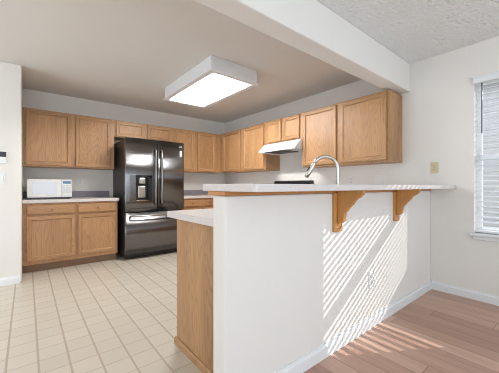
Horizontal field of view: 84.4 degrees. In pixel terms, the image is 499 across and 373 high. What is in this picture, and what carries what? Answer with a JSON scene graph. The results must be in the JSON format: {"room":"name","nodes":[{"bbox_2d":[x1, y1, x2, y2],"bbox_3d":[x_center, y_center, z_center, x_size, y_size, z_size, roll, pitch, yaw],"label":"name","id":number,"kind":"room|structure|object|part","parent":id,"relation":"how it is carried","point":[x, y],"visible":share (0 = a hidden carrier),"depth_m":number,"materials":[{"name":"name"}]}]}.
{"room":"kitchen","nodes":[
{"label":"kitchen","id":0,"kind":"room"},
{"bbox_2d":[0,61,22,281],"bbox_3d":[-3.924,-0.141,2.665,2.655,2.440,1.058,0,0,-39],"label":"wall","id":1,"kind":"structure","parent":0,"point":[11,88],"depth_m":3.03,"materials":[{"name":"paint"}]},
{"bbox_2d":[0,173,5,183],"bbox_3d":[-2.688,-0.086,2.979,0.070,0.118,0.010,0,0,-39],"label":"wall switch","id":2,"kind":"object","parent":1,"relation":"attached to","point":[2,175],"visible":1,"depth_m":2.99,"materials":[{"name":"white plastic"}]},
{"bbox_2d":[0,151,6,163],"bbox_3d":[-2.696,-0.311,2.960,0.120,0.130,0.028,0,0,-39],"label":"thermostat","id":3,"kind":"object","parent":1,"relation":"attached to","point":[3,155],"visible":1,"depth_m":2.97,"materials":[{"name":"white plastic"}]},
{"bbox_2d":[0,275,19,285],"bbox_3d":[-3.593,1.036,2.244,2.640,0.087,0.014,0,0,-39],"label":"baseboard","id":4,"kind":"structure","parent":1,"relation":"attached to","point":[9,280],"depth_m":3.02,"materials":[{"name":"white wood"}]},
{"bbox_2d":[23,88,224,196],"bbox_3d":[-1.834,-0.141,4.962,3.485,2.440,0.120,0,0,-39],"label":"wall","id":5,"kind":"structure","parent":0,"point":[92,180],"depth_m":4.43,"materials":[{"name":"paint"}]},
{"bbox_2d":[23,191,108,198],"bbox_3d":[-2.717,0.121,4.154,1.090,0.095,0.020,0,0,-39],"label":"backsplash","id":6,"kind":"structure","parent":5,"relation":"attached to","point":[74,193],"depth_m":4.30,"materials":[{"name":"grey laminate"}]},
{"bbox_2d":[23,107,113,169],"bbox_3d":[-2.612,-0.647,4.026,1.093,0.762,0.353,0,0,-39],"label":"upper cabinet","id":7,"kind":"object","parent":5,"relation":"attached to","point":[51,139],"visible":1,"depth_m":3.86,"materials":[{"name":"brown wood"}]},
{"bbox_3d":[-2.715,-0.646,3.731,0.497,0.724,0.024,0,0,-39],"label":"door","id":8,"kind":"part","parent":7,"relation":"part of","materials":[{"name":"brown wood"}]},
{"bbox_3d":[-2.717,-0.646,3.734,0.389,0.616,0.005,0,0,-39],"label":"panel","id":9,"kind":"part","parent":7,"relation":"part of","materials":[{"name":"brown wood"}]},
{"bbox_3d":[-2.302,-0.646,4.066,0.454,0.724,0.024,0,0,-39],"label":"door","id":10,"kind":"part","parent":7,"relation":"part of","materials":[{"name":"brown wood"}]},
{"bbox_3d":[-2.304,-0.646,4.069,0.346,0.616,0.005,0,0,-39],"label":"panel","id":11,"kind":"part","parent":7,"relation":"part of","materials":[{"name":"brown wood"}]},
{"bbox_2d":[77,178,81,184],"bbox_3d":[-2.618,-0.074,4.243,0.070,0.115,0.009,0,0,-39],"label":"wall outlet","id":12,"kind":"object","parent":5,"relation":"attached to","point":[79,180],"visible":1,"depth_m":4.24,"materials":[{"name":"white plastic"}]},
{"bbox_2d":[114,120,171,141],"bbox_3d":[-1.821,-0.897,4.667,0.940,0.262,0.353,0,0,-39],"label":"upper cabinet","id":13,"kind":"object","parent":5,"relation":"attached to","point":[122,129],"visible":0.88,"depth_m":4.49,"materials":[{"name":"brown wood"}]},
{"bbox_3d":[-1.900,-0.894,4.391,0.422,0.228,0.024,0,0,-39],"label":"door","id":14,"kind":"part","parent":13,"relation":"part of","materials":[{"name":"brown wood"}]},
{"bbox_3d":[-1.902,-0.894,4.394,0.314,0.120,0.005,0,0,-39],"label":"panel","id":15,"kind":"part","parent":13,"relation":"part of","materials":[{"name":"brown wood"}]},
{"bbox_3d":[-1.536,-0.894,4.685,0.405,0.228,0.024,0,0,-39],"label":"door","id":16,"kind":"part","parent":13,"relation":"part of","materials":[{"name":"brown wood"}]},
{"bbox_3d":[-1.539,-0.894,4.688,0.297,0.120,0.005,0,0,-39],"label":"panel","id":17,"kind":"part","parent":13,"relation":"part of","materials":[{"name":"brown wood"}]},
{"bbox_2d":[172,128,219,173],"bbox_3d":[-1.067,-0.647,5.277,0.994,0.762,0.353,0,0,-39],"label":"upper cabinet","id":18,"kind":"object","parent":5,"relation":"attached to","point":[201,149],"visible":0.81,"depth_m":5.15,"materials":[{"name":"brown wood"}]},
{"bbox_3d":[-1.168,-0.646,4.984,0.392,0.724,0.024,0,0,-39],"label":"door","id":19,"kind":"part","parent":18,"relation":"part of","materials":[{"name":"brown wood"}]},
{"bbox_3d":[-1.170,-0.646,4.987,0.284,0.616,0.005,0,0,-39],"label":"panel","id":20,"kind":"part","parent":18,"relation":"part of","materials":[{"name":"brown wood"}]},
{"bbox_3d":[-0.817,-0.646,5.268,0.399,0.724,0.024,0,0,-39],"label":"door","id":21,"kind":"part","parent":18,"relation":"part of","materials":[{"name":"brown wood"}]},
{"bbox_3d":[-0.819,-0.646,5.271,0.291,0.616,0.005,0,0,-39],"label":"panel","id":22,"kind":"part","parent":18,"relation":"part of","materials":[{"name":"brown wood"}]},
{"bbox_2d":[184,190,207,194],"bbox_3d":[-0.532,0.121,4.904,1.290,0.095,1.604,0,0,-39],"label":"backsplash","id":23,"kind":"structure","parent":5,"relation":"attached to","point":[186,192],"depth_m":5.47,"materials":[{"name":"grey laminate"}]},
{"bbox_2d":[0,0,498,122],"bbox_3d":[-0.410,-1.421,1.000,6.260,0.120,8.070,0,0,-39],"label":"ceiling","id":24,"kind":"structure","parent":0,"point":[118,52],"depth_m":2.64,"materials":[{"name":"paint"}]},
{"bbox_2d":[163,55,258,108],"bbox_3d":[-0.544,-1.277,3.524,0.664,0.166,1.282,0,0,-39],"label":"ceiling light","id":25,"kind":"object","parent":24,"relation":"attached to","point":[214,80],"visible":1,"depth_m":3.42,"materials":[{"name":"white plastic"}]},
{"bbox_2d":[195,0,409,93],"bbox_3d":[-0.596,-1.206,1.229,6.020,0.310,0.160,0,0,-39],"label":"ceiling beam","id":26,"kind":"structure","parent":24,"relation":"attached to","point":[310,27],"depth_m":2.09,"materials":[{"name":"paint"}]},
{"bbox_2d":[0,251,498,372],"bbox_3d":[-0.410,1.129,0.999,6.260,0.100,8.070,0,0,-39],"label":"floor","id":27,"kind":"structure","parent":0,"point":[118,315],"depth_m":2.07,"materials":[{"name":"beige tile"}]},
{"bbox_2d":[22,201,116,272],"bbox_3d":[-2.524,0.645,3.901,1.073,0.868,0.658,0,0,-39],"label":"base cabinet","id":28,"kind":"object","parent":27,"relation":"on","point":[62,234],"visible":0.96,"depth_m":3.63,"materials":[{"name":"brown wood"}]},
{"bbox_3d":[-2.530,0.295,3.521,0.505,0.112,0.024,0,0,-39],"label":"drawer","id":29,"kind":"part","parent":28,"relation":"part of","materials":[{"name":"brown wood"}]},
{"bbox_3d":[-2.530,0.651,3.521,0.505,0.545,0.024,0,0,-39],"label":"door","id":30,"kind":"part","parent":28,"relation":"part of","materials":[{"name":"brown wood"}]},
{"bbox_3d":[-2.532,0.651,3.523,0.397,0.437,0.005,0,0,-39],"label":"panel","id":31,"kind":"part","parent":28,"relation":"part of","materials":[{"name":"brown wood"}]},
{"bbox_2d":[22,197,118,203],"bbox_3d":[-2.524,0.190,3.914,1.090,0.041,0.636,0,0,-39],"label":"countertop","id":32,"kind":"structure","parent":28,"relation":"on","point":[73,199],"depth_m":3.69,"materials":[{"name":"laminate"}]},
{"bbox_2d":[27,179,71,199],"bbox_3d":[-2.727,0.038,3.750,0.482,0.262,0.363,0,0,-39],"label":"microwave","id":33,"kind":"object","parent":32,"relation":"on","point":[36,188],"visible":1,"depth_m":3.60,"materials":[{"name":"white plastic"}]},
{"bbox_3d":[-2.730,0.154,3.754,0.476,0.014,0.334,0,0,-39],"label":"plate","id":34,"kind":"part","parent":33,"relation":"part of","materials":[{"name":"white plastic"}]},
{"bbox_3d":[-2.478,0.026,3.731,0.112,0.233,0.014,0,0,-39],"label":"control panel","id":35,"kind":"part","parent":33,"relation":"part of","materials":[{"name":"white plastic"}]},
{"bbox_3d":[-2.127,0.295,3.847,0.465,0.112,0.024,0,0,-39],"label":"drawer","id":36,"kind":"part","parent":28,"relation":"part of","materials":[{"name":"brown wood"}]},
{"bbox_3d":[-2.127,0.651,3.847,0.465,0.545,0.024,0,0,-39],"label":"door","id":37,"kind":"part","parent":28,"relation":"part of","materials":[{"name":"brown wood"}]},
{"bbox_3d":[-2.130,0.651,3.849,0.357,0.437,0.005,0,0,-39],"label":"panel","id":38,"kind":"part","parent":28,"relation":"part of","materials":[{"name":"brown wood"}]},
{"bbox_2d":[113,137,183,258],"bbox_3d":[-1.637,0.180,4.492,0.916,1.773,0.798,0,0,-39],"label":"refrigerator","id":39,"kind":"object","parent":27,"relation":"on","point":[148,175],"visible":0.94,"depth_m":4.18,"materials":[{"name":"grey metal"}]},
{"bbox_3d":[-1.703,0.026,4.013,0.084,0.385,0.012,0,0,-39],"label":"control panel","id":40,"kind":"part","parent":39,"relation":"part of","materials":[{"name":"black metal"}]},
{"bbox_3d":[-1.619,-0.166,4.121,0.476,1.080,0.072,0,0,-39],"label":"door","id":41,"kind":"part","parent":39,"relation":"part of","materials":[{"name":"black metal"}]},
{"bbox_3d":[-1.408,0.439,4.210,0.802,0.027,0.072,0,0,-39],"label":"handle","id":42,"kind":"part","parent":39,"relation":"part of","materials":[{"name":"metal"}]},
{"bbox_3d":[-1.448,0.690,4.259,0.916,0.608,0.074,0,0,-39],"label":"freezer drawer","id":43,"kind":"part","parent":39,"relation":"part of","materials":[{"name":"black metal"}]},
{"bbox_3d":[-1.430,-0.146,4.196,0.028,0.871,0.076,0,0,-39],"label":"handle","id":44,"kind":"part","parent":39,"relation":"part of","materials":[{"name":"metal"}]},
{"bbox_3d":[-1.357,-0.146,4.255,0.028,0.871,0.076,0,0,-39],"label":"handle","id":45,"kind":"part","parent":39,"relation":"part of","materials":[{"name":"metal"}]},
{"bbox_3d":[-1.261,-0.166,4.411,0.434,1.080,0.072,0,0,-39],"label":"door","id":46,"kind":"part","parent":39,"relation":"part of","materials":[{"name":"black metal"}]},
{"bbox_2d":[174,219,212,372],"bbox_3d":[0.652,0.645,2.458,2.531,0.868,0.667,0,0,-39],"label":"base cabinet","id":47,"kind":"object","parent":27,"relation":"on","point":[194,338],"visible":0.1,"depth_m":1.67,"materials":[{"name":"brown wood"}]},
{"bbox_2d":[167,208,212,226],"bbox_3d":[0.402,0.190,2.732,2.573,0.041,1.407,0,0,-39],"label":"countertop","id":48,"kind":"structure","parent":47,"relation":"on","point":[200,216],"depth_m":1.67,"materials":[{"name":"laminate"}]},
{"bbox_2d":[305,155,339,183],"bbox_3d":[0.628,-0.044,2.263,0.340,0.426,0.101,0,0,-2],"label":"faucet","id":49,"kind":"object","parent":48,"relation":"on","point":[310,168],"visible":0.69,"depth_m":2.25,"materials":[{"name":"silver metal"}]},
{"bbox_3d":[-0.315,1.056,1.652,0.014,0.046,0.630,0,0,-39],"label":"molding","id":50,"kind":"part","parent":47,"relation":"part of","materials":[{"name":"brown wood"}]},
{"bbox_2d":[182,198,212,209],"bbox_3d":[-0.829,0.645,5.274,1.285,0.868,0.658,0,0,-39],"label":"base cabinet","id":51,"kind":"object","parent":27,"relation":"on","point":[193,203],"visible":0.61,"depth_m":4.83,"materials":[{"name":"brown wood"}]},
{"bbox_3d":[-0.989,0.295,4.768,0.320,0.112,0.024,0,0,-39],"label":"drawer","id":52,"kind":"part","parent":51,"relation":"part of","materials":[{"name":"brown wood"}]},
{"bbox_2d":[184,195,215,198],"bbox_3d":[-0.532,0.190,4.904,1.290,0.041,1.604,0,0,-39],"label":"countertop","id":53,"kind":"structure","parent":51,"relation":"on","point":[185,196],"depth_m":4.91,"materials":[{"name":"laminate"}]},
{"bbox_3d":[-0.729,0.295,4.979,0.250,0.112,0.024,0,0,-39],"label":"drawer","id":54,"kind":"part","parent":51,"relation":"part of","materials":[{"name":"brown wood"}]},
{"bbox_2d":[274,180,312,183],"bbox_3d":[0.444,0.480,4.167,0.696,1.138,0.760,0,0,-39],"label":"range","id":55,"kind":"object","parent":27,"relation":"on","point":[301,181],"visible":0.02,"depth_m":4.26,"materials":[{"name":"black metal"}]},
{"bbox_2d":[213,191,429,372],"bbox_3d":[0.867,0.562,2.130,2.611,1.034,0.110,0,0,-39],"label":"wall","id":56,"kind":"structure","parent":0,"point":[285,284],"depth_m":1.60,"materials":[{"name":"paint"}]},
{"bbox_2d":[203,184,455,195],"bbox_3d":[0.904,0.017,2.077,2.618,0.054,0.430,0,0,-39],"label":"bar","id":57,"kind":"object","parent":56,"relation":"on","point":[213,189],"visible":0.98,"depth_m":1.36,"materials":[{"name":"laminate"}]},
{"bbox_2d":[332,190,364,231],"bbox_3d":[0.636,0.162,1.748,0.092,0.274,0.192,0,0,-39],"label":"corbel","id":58,"kind":"object","parent":56,"relation":"attached to","point":[342,201],"visible":0.93,"depth_m":1.78,"materials":[{"name":"brown wood"}]},
{"bbox_3d":[0.581,0.172,1.816,0.092,0.254,0.018,0,0,-39],"label":"plate","id":59,"kind":"part","parent":58,"relation":"part of","materials":[{"name":"brown wood"}]},
{"bbox_2d":[274,280,431,372],"bbox_3d":[0.906,1.036,2.082,2.611,0.087,0.014,0,0,-39],"label":"baseboard","id":60,"kind":"structure","parent":56,"relation":"attached to","point":[305,362],"depth_m":1.90,"materials":[{"name":"white wood"}]},
{"bbox_2d":[369,272,373,287],"bbox_3d":[0.937,0.719,2.110,0.070,0.115,0.009,0,0,-39],"label":"wall outlet","id":61,"kind":"object","parent":56,"relation":"attached to","point":[371,275],"visible":1,"depth_m":2.10,"materials":[{"name":"white plastic"}]},
{"bbox_2d":[393,189,420,220],"bbox_3d":[1.320,0.162,2.302,0.092,0.274,0.192,0,0,-39],"label":"corbel","id":62,"kind":"object","parent":56,"relation":"attached to","point":[401,198],"visible":0.95,"depth_m":2.33,"materials":[{"name":"brown wood"}]},
{"bbox_3d":[1.264,0.172,2.370,0.092,0.254,0.018,0,0,-39],"label":"plate","id":63,"kind":"part","parent":62,"relation":"part of","materials":[{"name":"brown wood"}]},
{"bbox_2d":[225,36,498,295],"bbox_3d":[2.021,-0.141,2.891,0.140,2.440,7.950,0,0,-39],"label":"wall","id":64,"kind":"structure","parent":0,"point":[439,110],"depth_m":2.83,"materials":[{"name":"paint"}]},
{"bbox_2d":[220,123,279,172],"bbox_3d":[-0.045,-0.647,5.048,0.353,0.762,1.333,0,0,-39],"label":"upper cabinet","id":65,"kind":"object","parent":64,"relation":"attached to","point":[239,149],"visible":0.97,"depth_m":4.82,"materials":[{"name":"brown wood"}]},
{"bbox_3d":[-0.337,-0.646,5.154,0.005,0.616,0.452,0,0,-39],"label":"panel","id":66,"kind":"part","parent":65,"relation":"part of","materials":[{"name":"brown wood"}]},
{"bbox_3d":[-0.340,-0.646,5.152,0.024,0.724,0.560,0,0,-39],"label":"door","id":67,"kind":"part","parent":65,"relation":"part of","materials":[{"name":"brown wood"}]},
{"bbox_3d":[0.062,-0.646,4.661,0.005,0.616,0.432,0,0,-39],"label":"panel","id":68,"kind":"part","parent":65,"relation":"part of","materials":[{"name":"brown wood"}]},
{"bbox_3d":[0.060,-0.646,4.659,0.024,0.724,0.540,0,0,-39],"label":"door","id":69,"kind":"part","parent":65,"relation":"part of","materials":[{"name":"brown wood"}]},
{"bbox_2d":[265,113,301,144],"bbox_3d":[0.616,-0.849,4.233,0.353,0.359,0.764,0,0,-39],"label":"upper cabinet","id":70,"kind":"object","parent":64,"relation":"attached to","point":[289,128],"visible":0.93,"depth_m":4.09,"materials":[{"name":"brown wood"}]},
{"bbox_3d":[0.371,-0.846,4.274,0.024,0.325,0.332,0,0,-39],"label":"door","id":71,"kind":"part","parent":70,"relation":"part of","materials":[{"name":"brown wood"}]},
{"bbox_3d":[0.374,-0.846,4.276,0.005,0.217,0.224,0,0,-39],"label":"panel","id":72,"kind":"part","parent":70,"relation":"part of","materials":[{"name":"brown wood"}]},
{"bbox_2d":[259,139,301,154],"bbox_3d":[0.566,-0.594,4.195,0.476,0.146,0.760,0,0,-39],"label":"range hood","id":73,"kind":"object","parent":70,"relation":"attached to","point":[291,146],"visible":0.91,"depth_m":4.08,"materials":[{"name":"white metal"}]},
{"bbox_3d":[0.603,-0.846,3.988,0.024,0.325,0.316,0,0,-39],"label":"door","id":74,"kind":"part","parent":70,"relation":"part of","materials":[{"name":"brown wood"}]},
{"bbox_3d":[0.605,-0.846,3.990,0.005,0.217,0.208,0,0,-39],"label":"panel","id":75,"kind":"part","parent":70,"relation":"part of","materials":[{"name":"brown wood"}]},
{"bbox_2d":[349,176,353,183],"bbox_3d":[1.338,-0.074,3.616,0.009,0.115,0.070,0,0,-39],"label":"wall outlet","id":76,"kind":"object","parent":64,"relation":"attached to","point":[351,178],"visible":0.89,"depth_m":3.61,"materials":[{"name":"white plastic"}]},
{"bbox_2d":[302,90,401,167],"bbox_3d":[1.230,-0.647,3.475,0.353,0.762,1.184,0,0,-39],"label":"upper cabinet","id":77,"kind":"object","parent":64,"relation":"attached to","point":[365,130],"visible":0.97,"depth_m":3.20,"materials":[{"name":"brown wood"}]},
{"bbox_3d":[0.913,-0.646,3.611,0.005,0.616,0.413,0,0,-39],"label":"panel","id":78,"kind":"part","parent":77,"relation":"part of","materials":[{"name":"brown wood"}]},
{"bbox_3d":[0.910,-0.646,3.608,0.024,0.724,0.521,0,0,-39],"label":"door","id":79,"kind":"part","parent":77,"relation":"part of","materials":[{"name":"brown wood"}]},
{"bbox_3d":[1.287,-0.646,3.149,0.005,0.616,0.448,0,0,-39],"label":"panel","id":80,"kind":"part","parent":77,"relation":"part of","materials":[{"name":"brown wood"}]},
{"bbox_3d":[1.284,-0.646,3.146,0.024,0.724,0.556,0,0,-39],"label":"door","id":81,"kind":"part","parent":77,"relation":"part of","materials":[{"name":"brown wood"}]},
{"bbox_2d":[375,175,384,184],"bbox_3d":[1.574,-0.074,3.323,0.010,0.115,0.118,0,0,-39],"label":"wall switch","id":82,"kind":"object","parent":64,"relation":"attached to","point":[379,179],"visible":1,"depth_m":3.31,"materials":[{"name":"white plastic"}]},
{"bbox_2d":[431,162,438,172],"bbox_3d":[1.936,-0.195,2.877,0.009,0.118,0.072,0,0,-39],"label":"wall outlet","id":83,"kind":"object","parent":64,"relation":"attached to","point":[434,165],"visible":1,"depth_m":2.87,"materials":[{"name":"beige plastic"}]},
{"bbox_2d":[432,281,498,305],"bbox_3d":[3.191,1.036,1.324,0.014,0.087,4.041,0,0,-39],"label":"baseboard","id":84,"kind":"structure","parent":64,"relation":"attached to","point":[451,289],"depth_m":2.66,"materials":[{"name":"white wood"}]},
{"bbox_2d":[470,80,498,241],"bbox_3d":[2.466,-0.257,2.300,0.188,1.528,0.960,0,0,-39],"label":"window","id":85,"kind":"structure","parent":64,"relation":"in","point":[477,235],"depth_m":2.66,"materials":[{"name":"white plastic"}]},
{"bbox_3d":[2.450,0.475,2.286,0.145,0.064,0.960,0,0,-39],"label":"sill","id":86,"kind":"part","parent":85,"relation":"part of","materials":[{"name":"white wood"}]},
{"bbox_2d":[472,71,498,233],"bbox_3d":[2.446,-0.298,2.286,0.096,1.473,0.932,0,0,-39],"label":"window blind","id":87,"kind":"object","parent":85,"relation":"attached to","point":[491,77],"visible":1,"depth_m":2.57,"materials":[{"name":"white plastic"}]},
{"bbox_3d":[2.460,0.428,2.299,0.050,0.020,0.891,0,0,-39],"label":"rail","id":88,"kind":"part","parent":87,"relation":"part of","materials":[{"name":"white plastic"}]},
{"bbox_3d":[2.512,-0.281,2.340,0.050,0.050,0.845,0,0,-39],"label":"meeting rail","id":89,"kind":"part","parent":85,"relation":"part of","materials":[{"name":"white plastic"}]},
{"label":"outside","id":90,"kind":"structure","parent":0,"visible":0},
{"bbox_3d":[18.970,1.604,15.362,41.180,0.150,60.000,0,0,-39],"label":"ground","id":91,"kind":"structure","parent":90,"visible":0},
{"bbox_2d":[483,82,498,227],"bbox_3d":[14.676,-1.771,7.381,8.900,6.600,20.000,0,0,-39],"label":"house","id":92,"kind":"structure","parent":91,"relation":"on","point":[493,163],"depth_m":9.14,"materials":[{"name":"grey"}]}
]}

